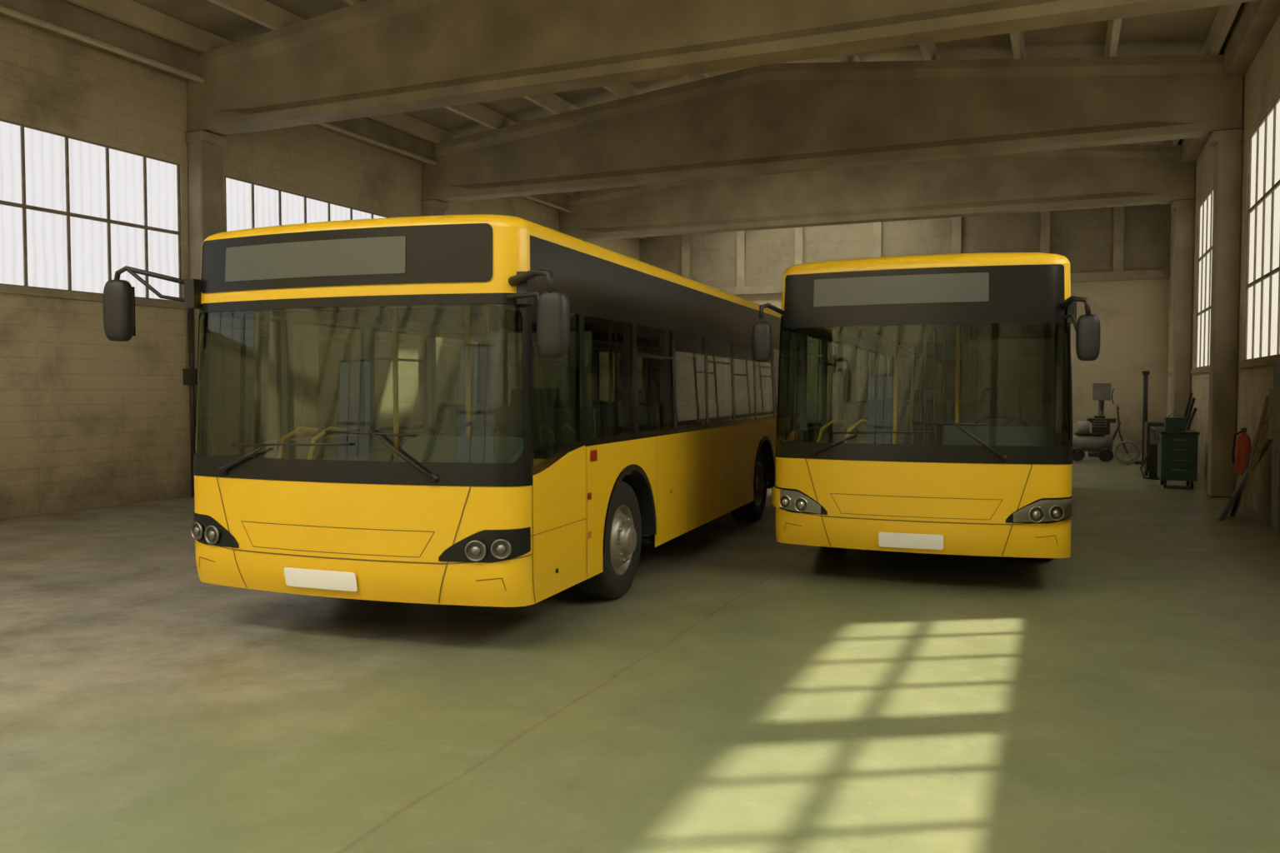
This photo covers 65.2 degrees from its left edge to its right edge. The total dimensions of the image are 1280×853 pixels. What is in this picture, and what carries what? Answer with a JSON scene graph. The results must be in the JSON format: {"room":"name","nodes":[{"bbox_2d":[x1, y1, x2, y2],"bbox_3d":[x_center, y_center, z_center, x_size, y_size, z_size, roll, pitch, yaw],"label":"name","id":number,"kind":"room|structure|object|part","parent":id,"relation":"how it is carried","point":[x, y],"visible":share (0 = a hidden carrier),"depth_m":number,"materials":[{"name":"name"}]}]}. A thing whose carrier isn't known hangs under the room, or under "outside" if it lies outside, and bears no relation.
{"room":"bus garage","nodes":[
{"label":"bus garage","id":0,"kind":"room"},
{"bbox_2d":[0,15,639,520],"bbox_3d":[-7.118,-2.506,15.726,0.300,7.200,35.500,1,2,23],"label":"wall","id":1,"kind":"structure","parent":0,"point":[88,420],"depth_m":14.39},
{"bbox_2d":[0,118,188,309],"bbox_3d":[-8.069,-2.841,13.127,0.143,2.230,5.120,1,2,23],"label":"window","id":2,"kind":"structure","parent":1,"relation":"in","point":[75,212],"depth_m":13.90,"materials":[{"name":"steel"},{"name":"glass"}]},
{"bbox_2d":[182,308,196,497],"bbox_3d":[-6.983,-0.397,15.537,0.160,3.000,0.130,1,2,23],"label":"conduit","id":3,"kind":"object","parent":1,"relation":"attached to","point":[189,375],"visible":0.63,"depth_m":15.50,"materials":[{"name":"metal"}]},
{"bbox_2d":[225,175,389,231],"bbox_3d":[-5.747,-3.050,18.568,0.143,2.230,5.120,1,2,23],"label":"window","id":4,"kind":"structure","parent":1,"relation":"in","point":[249,205],"depth_m":17.24,"materials":[{"name":"steel"},{"name":"glass"}]},
{"bbox_2d":[0,0,649,240],"bbox_3d":[-6.807,-5.612,15.474,0.375,0.673,35.500,1,2,23],"label":"ceiling beam","id":5,"kind":"structure","parent":1,"relation":"attached to","point":[62,18],"depth_m":14.47,"materials":[{"name":"concrete"}]},
{"bbox_2d":[0,451,1279,852],"bbox_3d":[-0.072,1.307,12.865,15.620,0.200,36.100,1,2,23],"label":"floor","id":6,"kind":"structure","parent":0,"point":[747,691],"depth_m":5.42,"materials":[{"name":"paint"}]},
{"bbox_2d":[185,130,226,416],"bbox_3d":[-6.775,-1.735,15.718,0.360,5.660,0.500,1,2,23],"label":"concrete column","id":7,"kind":"structure","parent":6,"relation":"on","point":[204,148],"depth_m":15.50,"materials":[{"name":"beige concrete"}]},
{"bbox_2d":[421,199,448,216],"bbox_3d":[-4.362,-1.952,21.370,0.360,5.660,0.500,1,2,23],"label":"concrete column","id":8,"kind":"structure","parent":6,"relation":"on","point":[430,207],"depth_m":21.09,"materials":[{"name":"beige concrete"}]},
{"bbox_2d":[103,214,796,607],"bbox_3d":[-0.488,-0.164,11.363,3.722,2.856,10.454,1,2,19],"label":"city bus","id":9,"kind":"object","parent":6,"relation":"on","point":[477,410],"visible":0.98,"depth_m":6.98,"materials":[{"name":"yellow paint"}]},
{"bbox_2d":[103,265,200,341],"bbox_3d":[-3.398,-0.855,6.996,0.683,0.522,0.164,0,2,-3],"label":"mirror","id":10,"kind":"object","parent":9,"relation":"attached to","point":[119,325],"depth_m":6.94,"materials":[{"name":"black plastic"}]},
{"bbox_3d":[-2.086,0.996,6.516,0.563,0.129,0.030,1,2,20],"label":"licence plate","id":11,"kind":"part","parent":9,"relation":"part of","materials":[{"name":"white"}]},
{"bbox_2d":[505,268,569,358],"bbox_3d":[-0.605,-0.684,6.074,0.190,0.541,0.484,-2,3,-45],"label":"mirror","id":12,"kind":"object","parent":9,"relation":"attached to","point":[553,307],"depth_m":5.94,"materials":[{"name":"black plastic"}]},
{"bbox_2d":[752,252,1100,560],"bbox_3d":[4.079,-0.227,13.016,2.791,2.856,10.407,1,2,20],"label":"city bus","id":13,"kind":"object","parent":6,"relation":"on","point":[927,399],"visible":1,"depth_m":8.51,"materials":[{"name":"yellow paint"}]},
{"bbox_2d":[752,303,784,362],"bbox_3d":[1.111,-0.817,8.717,0.170,0.514,0.332,2,3,40],"label":"mirror","id":14,"kind":"object","parent":13,"relation":"attached to","point":[762,333],"depth_m":8.60,"materials":[{"name":"black plastic"}]},
{"bbox_3d":[2.243,0.949,8.288,0.522,0.129,0.037,1,2,20],"label":"licence plate","id":15,"kind":"part","parent":13,"relation":"part of","materials":[{"name":"white plastic"}]},
{"bbox_3d":[4.041,-0.349,12.996,2.459,2.300,10.184,1,2,20],"label":"black trim","id":16,"kind":"part","parent":13,"relation":"part of","materials":[{"name":"black glass"}]},
{"bbox_2d":[1060,295,1100,360],"bbox_3d":[3.443,-0.768,7.867,0.195,0.511,0.430,0,2,-8],"label":"mirror","id":17,"kind":"object","parent":13,"relation":"attached to","point":[1087,328],"depth_m":7.71,"materials":[{"name":"black plastic"}]},
{"bbox_2d":[1072,415,1120,461],"bbox_3d":[10.609,0.281,23.302,1.075,1.050,0.460,1,2,23],"label":"air compressor","id":18,"kind":"object","parent":6,"relation":"on","point":[1083,440],"visible":0.91,"depth_m":23.21,"materials":[{"name":"grey metal"}]},
{"bbox_2d":[1086,383,1115,457],"bbox_3d":[11.484,-0.166,24.897,0.640,1.820,0.710,1,2,23],"label":"drill","id":19,"kind":"object","parent":6,"relation":"on","point":[1101,392],"visible":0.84,"depth_m":24.64,"materials":[{"name":"metal"}]},
{"bbox_2d":[1113,405,1139,464],"bbox_3d":[10.898,0.188,22.389,0.530,1.296,0.555,1,2,23],"label":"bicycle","id":20,"kind":"object","parent":6,"relation":"on","point":[1122,442],"visible":1,"depth_m":22.24,"materials":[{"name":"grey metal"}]},
{"bbox_2d":[1134,370,1149,464],"bbox_3d":[11.299,-0.199,22.369,0.400,2.080,0.400,1,2,23],"label":"steel post","id":21,"kind":"object","parent":6,"relation":"on","point":[1145,373],"visible":0.67,"depth_m":22.32,"materials":[{"name":"metal"}]},
{"bbox_2d":[1140,421,1164,479],"bbox_3d":[9.799,0.448,18.946,0.616,1.050,1.015,1,2,23],"label":"machine","id":22,"kind":"object","parent":6,"relation":"on","point":[1149,464],"visible":0.59,"depth_m":18.81,"materials":[{"name":"metal"}]},
{"bbox_2d":[1151,411,1199,489],"bbox_3d":[9.189,0.385,17.194,0.665,1.311,0.810,1,2,23],"label":"trolley","id":23,"kind":"object","parent":6,"relation":"on","point":[1177,447],"visible":1,"depth_m":16.86,"materials":[{"name":"green metal"}]},
{"bbox_2d":[1170,199,1195,430],"bbox_3d":[11.527,-1.950,21.334,0.420,5.660,0.500,1,2,23],"label":"concrete column","id":24,"kind":"structure","parent":6,"relation":"on","point":[1184,210],"depth_m":21.10,"materials":[{"name":"beige concrete"}]},
{"bbox_2d":[1183,392,1197,430],"bbox_3d":[10.971,0.105,20.399,0.605,1.590,0.960,1,2,23],"label":"pipes","id":25,"kind":"object","parent":6,"relation":"on","point":[1188,409],"visible":0.34,"depth_m":20.22,"materials":[{"name":"metal"}]},
{"bbox_2d":[1206,128,1243,498],"bbox_3d":[9.095,-1.732,15.635,0.420,5.660,0.500,1,2,23],"label":"concrete column","id":26,"kind":"structure","parent":6,"relation":"on","point":[1227,145],"depth_m":15.43,"materials":[{"name":"beige concrete"}]},
{"bbox_2d":[1218,395,1271,523],"bbox_3d":[7.810,0.403,12.958,0.580,1.600,0.920,1,2,23],"label":"planks","id":27,"kind":"object","parent":6,"relation":"on","point":[1259,447],"visible":0.89,"depth_m":12.74,"materials":[{"name":"brown wood"}]},
{"bbox_2d":[65,0,1241,195],"bbox_3d":[-0.072,-6.129,12.579,14.400,1.056,35.500,1,2,23],"label":"joist","id":28,"kind":"structure","parent":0,"point":[132,13],"depth_m":15.07,"materials":[{"name":"beige concrete"}]},
{"bbox_2d":[132,0,1219,191],"bbox_3d":[-0.072,-6.316,12.572,15.620,0.982,36.100,1,2,23],"label":"ceiling","id":29,"kind":"structure","parent":0,"point":[1185,32],"depth_m":16.24,"materials":[{"name":"concrete"}]},
{"bbox_2d":[187,0,1259,135],"bbox_3d":[-0.033,-5.411,12.698,14.980,1.900,0.480,1,2,23],"label":"girder","id":30,"kind":"object","parent":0,"point":[367,58],"depth_m":13.20,"materials":[{"name":"beige concrete"}]},
{"bbox_2d":[422,54,1243,202],"bbox_3d":[2.380,-5.629,18.351,14.980,1.900,0.480,1,2,23],"label":"girder","id":31,"kind":"object","parent":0,"point":[777,118],"depth_m":17.73,"materials":[{"name":"beige concrete"}]},
{"bbox_2d":[560,144,1194,240],"bbox_3d":[4.813,-5.848,24.050,14.980,1.900,0.480,1,2,23],"label":"girder","id":32,"kind":"object","parent":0,"point":[1120,175],"depth_m":23.45,"materials":[{"name":"beige concrete"}]},
{"bbox_2d":[639,204,1170,452],"bbox_3d":[6.951,-3.522,29.156,15.620,8.200,0.300,1,2,23],"label":"wall","id":33,"kind":"structure","parent":0,"point":[1133,315],"depth_m":26.94,"materials":[{"name":"beige concrete"}]},
{"bbox_2d":[681,206,1169,294],"bbox_3d":[6.861,-5.088,28.884,15.020,2.250,0.160,1,2,23],"label":"trim","id":34,"kind":"structure","parent":33,"relation":"attached to","point":[1118,274],"depth_m":27.97,"materials":[{"name":"concrete"}]},
{"bbox_2d":[1166,15,1279,527],"bbox_3d":[6.974,-2.275,9.719,0.300,7.200,35.500,1,2,23],"label":"wall","id":35,"kind":"structure","parent":0,"point":[1261,90],"depth_m":14.94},
{"bbox_2d":[1190,187,1213,374],"bbox_3d":[10.483,-2.714,18.290,0.143,3.420,5.120,1,2,23],"label":"window","id":36,"kind":"structure","parent":35,"relation":"in","point":[1206,208],"depth_m":19.67,"materials":[{"name":"glass"}]},
{"bbox_2d":[1159,0,1279,205],"bbox_3d":[6.707,-5.427,9.712,0.280,0.600,35.500,1,2,23],"label":"ceiling beam","id":37,"kind":"structure","parent":35,"relation":"attached to","point":[1253,21],"depth_m":14.07,"materials":[{"name":"concrete"}]},
{"bbox_2d":[1231,427,1251,474],"bbox_3d":[8.364,0.344,13.851,0.304,0.650,0.190,1,2,23],"label":"fire extinguisher","id":38,"kind":"object","parent":35,"relation":"attached to","point":[1242,447],"visible":0.84,"depth_m":13.80,"materials":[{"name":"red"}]},
{"bbox_2d":[1237,95,1279,368],"bbox_3d":[8.051,-2.495,12.591,0.143,3.420,5.120,1,2,23],"label":"window","id":39,"kind":"structure","parent":35,"relation":"in","point":[1262,287],"depth_m":13.69,"materials":[{"name":"glass"}]},
{"bbox_2d":[1268,359,1279,529],"bbox_3d":[7.674,0.214,12.019,0.140,2.050,0.500,1,2,23],"label":"box","id":40,"kind":"object","parent":35,"relation":"attached to","point":[1274,393],"visible":1,"depth_m":11.98,"materials":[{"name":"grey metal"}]}
]}

